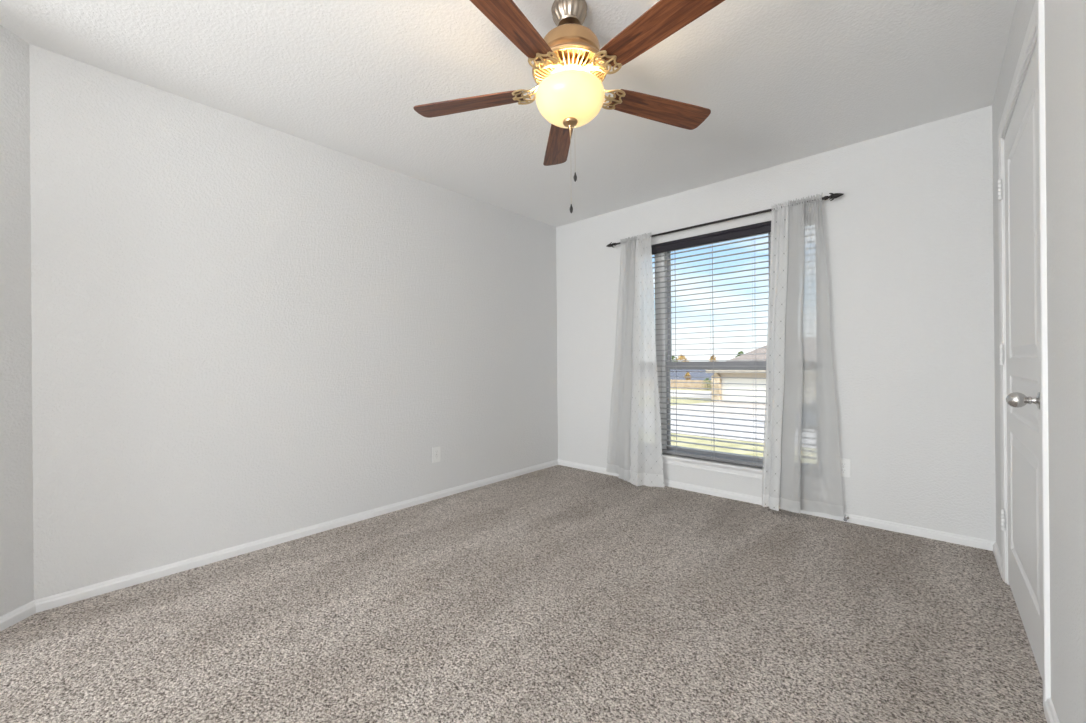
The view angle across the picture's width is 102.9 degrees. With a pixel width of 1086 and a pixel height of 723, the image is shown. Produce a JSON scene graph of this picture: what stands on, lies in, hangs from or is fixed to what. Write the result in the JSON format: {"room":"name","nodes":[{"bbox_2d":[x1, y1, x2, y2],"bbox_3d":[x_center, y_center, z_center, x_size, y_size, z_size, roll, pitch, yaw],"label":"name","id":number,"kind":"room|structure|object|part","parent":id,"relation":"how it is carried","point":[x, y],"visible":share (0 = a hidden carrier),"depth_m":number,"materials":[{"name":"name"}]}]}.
{"room":"empty bedroom","nodes":[
{"label":"empty bedroom","id":0,"kind":"room"},
{"bbox_2d":[0,25,33,616],"bbox_3d":[-2.241,-0.143,1.577,0.141,2.430,0.650,0,0,-3],"label":"wall","id":1,"kind":"structure","parent":0,"point":[16,440],"depth_m":1.79,"materials":[{"name":"white paint"}]},
{"bbox_2d":[0,600,35,630],"bbox_3d":[-3.422,1.055,-0.615,2.187,0.052,5.162,0,0,6],"label":"baseboard","id":2,"kind":"structure","parent":1,"relation":"attached to","point":[21,613],"depth_m":1.78,"materials":[{"name":"white paint"}]},
{"bbox_2d":[29,44,557,599],"bbox_3d":[-1.025,-0.152,3.243,0.140,2.430,3.624,-1,0,42],"label":"wall","id":3,"kind":"structure","parent":0,"point":[244,331],"depth_m":2.42,"materials":[{"name":"white paint"}]},
{"bbox_2d":[34,459,557,612],"bbox_3d":[-1.005,1.037,3.139,0.014,0.052,3.484,-1,0,42],"label":"baseboard","id":4,"kind":"structure","parent":3,"relation":"attached to","point":[46,603],"depth_m":2.40,"materials":[{"name":"white paint"}]},
{"bbox_2d":[432,446,440,462],"bbox_3d":[-0.824,0.718,3.348,0.008,0.120,0.074,-1,0,42],"label":"wall outlet","id":5,"kind":"object","parent":3,"relation":"attached to","point":[436,451],"visible":1,"depth_m":3.34,"materials":[{"name":"white plastic"}]},
{"bbox_2d":[0,0,1016,226],"bbox_3d":[-1.249,-1.427,0.574,3.393,0.120,7.880,-1,0,42],"label":"ceiling","id":6,"kind":"structure","parent":0,"point":[780,82],"depth_m":2.08,"materials":[{"name":"white paint"}]},
{"bbox_2d":[413,0,724,212],"bbox_3d":[0.110,-0.977,1.650,1.252,0.800,1.257,-1,0,42],"label":"ceiling fan","id":7,"kind":"object","parent":6,"relation":"hanging from","point":[570,68],"visible":1,"depth_m":1.59,"materials":[{"name":"brown wood"}]},
{"bbox_3d":[-0.304,-1.064,1.790,0.474,0.006,0.128,-1,11,14],"label":"blade","id":8,"kind":"part","parent":7,"relation":"part of","materials":[{"name":"brown wood"}]},
{"bbox_3d":[-0.120,-1.066,1.329,0.128,0.006,0.474,12,7,32],"label":"blade","id":9,"kind":"part","parent":7,"relation":"part of","materials":[{"name":"brown wood"}]},
{"bbox_3d":[0.078,-1.067,2.107,0.128,0.006,0.474,-12,1,-4],"label":"blade","id":10,"kind":"part","parent":7,"relation":"part of","materials":[{"name":"brown wood"}]},
{"bbox_2d":[533,46,606,84],"bbox_3d":[0.105,-1.112,1.686,0.287,0.030,0.287,-1,0,42],"label":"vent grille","id":11,"kind":"object","parent":7,"relation":"attached to","point":[570,57],"depth_m":1.61,"materials":[{"name":"gold metal"}]},
{"bbox_3d":[0.106,-0.993,1.686,0.267,0.116,0.267,-1,0,42],"label":"lamp shade","id":12,"kind":"part","parent":7,"relation":"part of","materials":[{"name":"white glass"}]},
{"bbox_3d":[0.497,-1.071,1.842,0.474,0.006,0.128,0,-11,-22],"label":"blade","id":13,"kind":"part","parent":7,"relation":"part of","materials":[{"name":"brown wood"}]},
{"bbox_3d":[0.375,-1.070,1.361,0.128,0.006,0.474,14,-9,-39],"label":"blade","id":14,"kind":"part","parent":7,"relation":"part of","materials":[{"name":"brown wood"}]},
{"bbox_2d":[0,465,1046,722],"bbox_3d":[-1.227,1.143,0.573,3.393,0.160,7.880,-1,0,42],"label":"floor","id":15,"kind":"structure","parent":0,"point":[557,593],"depth_m":1.71,"materials":[{"name":"carpet"}]},
{"bbox_2d":[556,105,995,540],"bbox_3d":[1.401,-0.173,3.405,3.253,2.430,0.140,-1,0,42],"label":"wall","id":16,"kind":"structure","parent":0,"point":[908,238],"depth_m":2.67,"materials":[{"name":"white paint"}]},
{"bbox_2d":[652,232,770,478],"bbox_3d":[1.346,-0.075,3.428,1.600,1.864,0.169,-1,0,42],"label":"window","id":17,"kind":"structure","parent":16,"relation":"in","point":[685,461],"depth_m":3.71,"materials":[{"name":"white plastic"}]},
{"bbox_2d":[651,221,770,466],"bbox_3d":[1.327,-0.116,3.408,1.488,1.777,0.067,-1,0,42],"label":"window blind","id":18,"kind":"object","parent":17,"relation":"attached to","point":[764,227],"visible":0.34,"depth_m":3.39,"materials":[{"name":"black"}]},
{"bbox_3d":[1.110,-0.096,3.613,0.024,1.718,0.054,-1,0,42],"label":"ladder cord","id":19,"kind":"part","parent":18,"relation":"part of","materials":[{"name":"white fabric"}]},
{"bbox_3d":[1.340,-0.098,3.406,0.024,1.718,0.054,-1,0,42],"label":"ladder cord","id":20,"kind":"part","parent":18,"relation":"part of","materials":[{"name":"white fabric"}]},
{"bbox_3d":[1.339,0.760,3.413,1.480,0.026,0.050,-1,0,42],"label":"rail","id":21,"kind":"part","parent":18,"relation":"part of","materials":[{"name":"grey plastic"}]},
{"bbox_3d":[1.571,-0.100,3.199,0.024,1.718,0.054,-1,0,42],"label":"ladder cord","id":22,"kind":"part","parent":18,"relation":"part of","materials":[{"name":"white fabric"}]},
{"bbox_3d":[1.377,0.380,3.451,0.830,0.761,0.032,-1,0,42],"label":"sash","id":23,"kind":"part","parent":17,"relation":"part of","materials":[{"name":"grey plastic"}]},
{"bbox_3d":[1.392,-0.467,3.476,0.830,1.022,0.026,-1,0,42],"label":"sash","id":24,"kind":"part","parent":17,"relation":"part of","materials":[{"name":"grey plastic"}]},
{"bbox_2d":[606,193,842,246],"bbox_3d":[1.260,-1.045,3.357,1.790,0.056,0.110,-1,0,42],"label":"curtain rod","id":25,"kind":"object","parent":16,"relation":"attached to","point":[832,196],"visible":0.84,"depth_m":3.21,"materials":[{"name":"brown metal"}]},
{"bbox_2d":[606,232,663,486],"bbox_3d":[0.743,-0.022,3.730,0.132,2.126,0.596,0,0,-45],"label":"curtain","id":26,"kind":"object","parent":25,"relation":"hanging from","point":[634,453],"visible":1,"depth_m":3.68,"materials":[{"name":"white fabric"}]},
{"bbox_3d":[0.677,-0.003,3.823,0.085,2.064,0.376,0,0,-41],"label":"grey panel","id":27,"kind":"part","parent":26,"relation":"part of","materials":[{"name":"white fabric"}]},
{"bbox_3d":[0.831,0.002,3.629,0.335,2.077,0.111,-1,0,42],"label":"white panel","id":28,"kind":"part","parent":26,"relation":"part of","materials":[{"name":"white fabric"}]},
{"bbox_2d":[762,193,843,516],"bbox_3d":[1.704,-0.044,2.885,0.474,2.108,0.093,-1,0,39],"label":"curtain","id":29,"kind":"object","parent":25,"relation":"hanging from","point":[802,470],"visible":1,"depth_m":2.88,"materials":[{"name":"white fabric"}]},
{"bbox_3d":[1.589,-0.017,2.972,0.186,2.054,0.081,-1,0,42],"label":"white panel","id":30,"kind":"part","parent":29,"relation":"part of","materials":[{"name":"white fabric"}]},
{"bbox_2d":[558,459,995,550],"bbox_3d":[1.307,1.017,3.394,3.113,0.052,0.014,-1,0,42],"label":"baseboard","id":31,"kind":"structure","parent":16,"relation":"attached to","point":[985,544],"depth_m":2.76,"materials":[{"name":"white paint"}]},
{"bbox_2d":[840,458,850,477],"bbox_3d":[1.954,0.690,2.814,0.074,0.120,0.008,-1,0,42],"label":"wall outlet","id":32,"kind":"object","parent":16,"relation":"attached to","point":[844,463],"visible":0.84,"depth_m":2.81,"materials":[{"name":"white plastic"}]},
{"bbox_2d":[840,462,846,466],"bbox_3d":[1.952,0.671,2.812,0.033,0.029,0.003,-1,0,42],"label":"receptacle","id":33,"kind":"object","parent":32,"relation":"attached to","point":[842,464],"depth_m":2.81,"materials":[{"name":"grey plastic"}]},
{"bbox_2d":[992,0,1085,722],"bbox_3d":[-0.029,-0.163,-0.514,0.140,2.430,7.600,-1,0,42],"label":"wall","id":34,"kind":"structure","parent":0,"point":[1065,20],"depth_m":1.11,"materials":[{"name":"white paint"}]},
{"bbox_2d":[998,0,1050,707],"bbox_3d":[1.865,-0.033,1.648,0.214,2.140,1.065,-1,0,42],"label":"door","id":35,"kind":"structure","parent":34,"relation":"in","point":[1023,347],"depth_m":1.57,"materials":[{"name":"white paint"}]},
{"bbox_3d":[1.551,0.125,1.399,0.077,0.057,0.057,-1,0,42],"label":"knob","id":36,"kind":"part","parent":35,"relation":"part of","materials":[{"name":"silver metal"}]},
{"bbox_2d":[993,542,1059,722],"bbox_3d":[-0.075,1.026,-0.463,0.014,0.052,7.600,-1,0,42],"label":"baseboard","id":37,"kind":"structure","parent":34,"relation":"attached to","point":[1049,710],"depth_m":1.26,"materials":[{"name":"white paint"}]},
{"label":"outside","id":38,"kind":"structure","parent":0,"visible":0},
{"bbox_2d":[670,388,763,456],"bbox_3d":[47.370,3.452,67.635,260.000,0.300,156.100,-1,0,42],"label":"lawn","id":39,"kind":"structure","parent":38,"point":[683,401],"depth_m":19.07,"materials":[{"name":"green plant"}]},
{"bbox_2d":[676,354,688,361],"bbox_3d":[24.749,1.112,77.206,3.068,4.793,3.288,-1,0,42],"label":"tree","id":40,"kind":"object","parent":39,"relation":"on","point":[679,357],"visible":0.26,"depth_m":76.95,"materials":[{"name":"brown plant"}]},
{"bbox_2d":[684,372,690,379],"bbox_3d":[19.099,2.467,57.141,1.135,2.145,0.975,-1,0,42],"label":"tree","id":41,"kind":"object","parent":39,"relation":"on","point":[688,375],"visible":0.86,"depth_m":57.12,"materials":[{"name":"brown plant"}]},
{"bbox_2d":[670,379,711,389],"bbox_3d":[17.559,2.965,56.910,18.000,1.170,0.100,-1,0,42],"label":"wooden fence","id":42,"kind":"object","parent":39,"relation":"on","point":[686,385],"visible":0.2,"depth_m":55.69,"materials":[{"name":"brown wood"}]},
{"bbox_2d":[670,370,713,385],"bbox_3d":[19.709,2.061,64.921,19.700,2.950,10.300,-1,0,42],"label":"house","id":43,"kind":"structure","parent":39,"relation":"on","point":[679,375],"depth_m":59.73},
{"bbox_2d":[702,378,710,389],"bbox_3d":[20.176,2.768,53.112,1.441,1.518,1.410,-1,0,42],"label":"shrub","id":44,"kind":"object","parent":39,"relation":"on","point":[706,379],"visible":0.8,"depth_m":53.14,"materials":[{"name":"brown plant"}]},
{"bbox_2d":[706,345,766,403],"bbox_3d":[22.733,0.693,37.818,13.150,5.600,10.560,-1,0,42],"label":"house","id":45,"kind":"structure","parent":39,"relation":"on","point":[757,354],"depth_m":37.20,"materials":[{"name":"beige"}]},
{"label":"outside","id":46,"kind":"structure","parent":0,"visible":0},
{"bbox_2d":[671,402,764,417],"bbox_3d":[14.051,3.539,33.177,9.500,0.050,9.100,-1,0,42],"label":"driveway","id":47,"kind":"structure","parent":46,"point":[732,404],"depth_m":32.50,"materials":[{"name":"concrete"}]},
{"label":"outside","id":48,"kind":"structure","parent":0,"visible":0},
{"bbox_2d":[670,390,711,398],"bbox_3d":[2.886,3.656,59.277,45.000,0.040,10.000,-1,0,42],"label":"sidewalk","id":49,"kind":"structure","parent":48,"point":[678,391],"depth_m":46.15,"materials":[{"name":"concrete"}]},
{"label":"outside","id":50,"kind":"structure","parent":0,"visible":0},
{"bbox_2d":[671,411,764,442],"bbox_3d":[9.337,3.584,25.314,260.000,0.030,8.900,-1,0,42],"label":"street","id":51,"kind":"structure","parent":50,"point":[716,420],"depth_m":23.80,"materials":[{"name":"white concrete"}]}
]}

